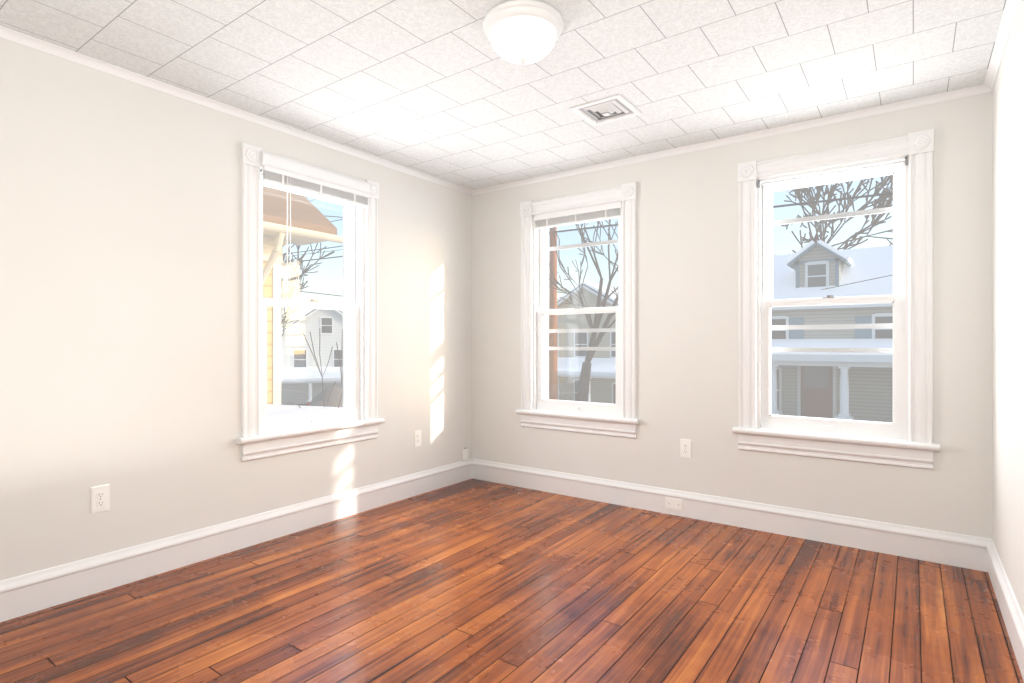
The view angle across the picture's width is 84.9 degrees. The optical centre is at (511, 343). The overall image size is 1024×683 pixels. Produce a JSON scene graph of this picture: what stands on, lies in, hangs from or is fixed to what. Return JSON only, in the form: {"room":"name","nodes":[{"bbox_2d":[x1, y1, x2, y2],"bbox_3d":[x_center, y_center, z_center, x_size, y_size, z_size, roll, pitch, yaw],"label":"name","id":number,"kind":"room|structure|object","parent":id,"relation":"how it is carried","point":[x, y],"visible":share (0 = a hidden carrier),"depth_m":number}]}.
{"room":"empty room","nodes":[
{"label":"empty room","id":0,"kind":"room"},
{"bbox_2d":[0,38,471,580],"bbox_3d":[-1.628,-0.102,3.204,0.260,2.490,4.570,0,0,36],"label":"wall","id":1,"kind":"structure","parent":0,"point":[120,286],"depth_m":2.77},
{"bbox_2d":[91,484,109,513],"bbox_3d":[-1.904,0.718,2.588,0.009,0.122,0.074,0,0,36],"label":"electrical outlet","id":2,"kind":"object","parent":1,"relation":"attached to","point":[100,498],"visible":1,"depth_m":2.59},
{"bbox_2d":[0,26,471,195],"bbox_3d":[-1.508,-1.280,3.118,0.034,0.034,4.050,0,0,36],"label":"trim","id":3,"kind":"structure","parent":1,"relation":"attached to","point":[5,33],"depth_m":2.92},
{"bbox_2d":[0,458,472,621],"bbox_3d":[-1.512,1.060,3.121,0.024,0.166,4.050,0,0,36],"label":"baseboard","id":4,"kind":"structure","parent":1,"relation":"attached to","point":[25,594],"depth_m":2.92},
{"bbox_2d":[236,143,384,461],"bbox_3d":[-1.333,-0.230,3.600,0.358,1.782,1.027,0,0,36],"label":"window","id":5,"kind":"structure","parent":1,"relation":"in","point":[309,306],"depth_m":3.52},
{"bbox_2d":[414,430,420,446],"bbox_3d":[-0.714,0.718,4.246,0.009,0.122,0.074,0,0,36],"label":"outlet","id":6,"kind":"object","parent":1,"relation":"attached to","point":[417,437],"visible":1,"depth_m":4.24},
{"bbox_2d":[463,447,468,459],"bbox_3d":[-0.388,0.923,4.686,0.027,0.108,0.048,0,0,36],"label":"box","id":7,"kind":"object","parent":1,"relation":"attached to","point":[465,453],"visible":0.98,"depth_m":4.67},
{"bbox_2d":[0,0,1006,189],"bbox_3d":[-0.149,-1.357,2.143,3.900,0.120,4.570,0,0,36],"label":"ceiling","id":8,"kind":"structure","parent":0,"point":[442,90],"depth_m":2.60},
{"bbox_2d":[483,0,563,64],"bbox_3d":[0.045,-1.212,2.262,0.328,0.170,0.328,0,0,36],"label":"flush-mount light","id":9,"kind":"object","parent":8,"relation":"attached to","point":[522,32],"visible":1,"depth_m":2.17},
{"bbox_2d":[569,94,641,125],"bbox_3d":[0.523,-1.290,3.109,0.300,0.038,0.300,0,0,36],"label":"ceiling vent","id":10,"kind":"object","parent":8,"relation":"in","point":[608,109],"visible":1,"depth_m":3.09},
{"bbox_2d":[0,478,1023,682],"bbox_3d":[-0.149,1.203,2.143,3.900,0.120,4.570,0,0,36],"label":"floor","id":11,"kind":"structure","parent":0,"point":[472,580],"depth_m":2.40},
{"bbox_2d":[472,92,991,538],"bbox_3d":[1.107,-0.102,3.893,3.900,2.490,0.260,0,0,36],"label":"wall","id":12,"kind":"structure","parent":0,"point":[688,295],"depth_m":3.58},
{"bbox_2d":[515,182,639,438],"bbox_3d":[0.546,-0.230,4.287,1.027,1.782,0.355,0,0,36],"label":"window","id":13,"kind":"structure","parent":12,"relation":"in","point":[579,313],"depth_m":4.21},
{"bbox_2d":[680,439,691,457],"bbox_3d":[1.149,0.693,3.699,0.074,0.122,0.009,0,0,36],"label":"electrical outlet","id":14,"kind":"object","parent":12,"relation":"attached to","point":[685,448],"visible":1,"depth_m":3.69},
{"bbox_2d":[472,85,979,195],"bbox_3d":[1.026,-1.280,3.771,3.270,0.034,0.034,0,0,36],"label":"trim","id":15,"kind":"structure","parent":12,"relation":"attached to","point":[974,90],"depth_m":3.43},
{"bbox_2d":[472,459,991,571],"bbox_3d":[1.032,1.060,3.773,3.363,0.166,0.024,0,0,36],"label":"baseboard","id":16,"kind":"structure","parent":12,"relation":"attached to","point":[950,548],"depth_m":3.40},
{"bbox_2d":[665,497,682,510],"bbox_3d":[1.079,1.068,3.728,0.122,0.074,0.008,0,0,36],"label":"outlet","id":17,"kind":"object","parent":16,"relation":"attached to","point":[674,503],"visible":1,"depth_m":3.73},
{"bbox_2d":[732,129,939,469],"bbox_3d":[1.890,-0.230,3.323,1.027,1.782,0.355,0,0,36],"label":"window","id":18,"kind":"structure","parent":12,"relation":"in","point":[835,303],"depth_m":3.23},
{"bbox_2d":[992,0,1023,616],"bbox_3d":[1.330,-0.102,1.081,0.260,2.490,4.050,0,0,36],"label":"wall","id":19,"kind":"structure","parent":0,"point":[1008,314],"depth_m":2.29},
{"bbox_2d":[980,0,1019,93],"bbox_3d":[1.210,-1.280,1.167,0.034,0.034,4.050,0,0,36],"label":"trim","id":20,"kind":"structure","parent":19,"relation":"attached to","point":[1007,21],"depth_m":2.39},
{"bbox_2d":[986,540,1023,680],"bbox_3d":[1.210,1.060,1.157,0.024,0.166,4.033,0,0,36],"label":"baseboard","id":21,"kind":"structure","parent":19,"relation":"attached to","point":[1012,614],"depth_m":2.22}
]}

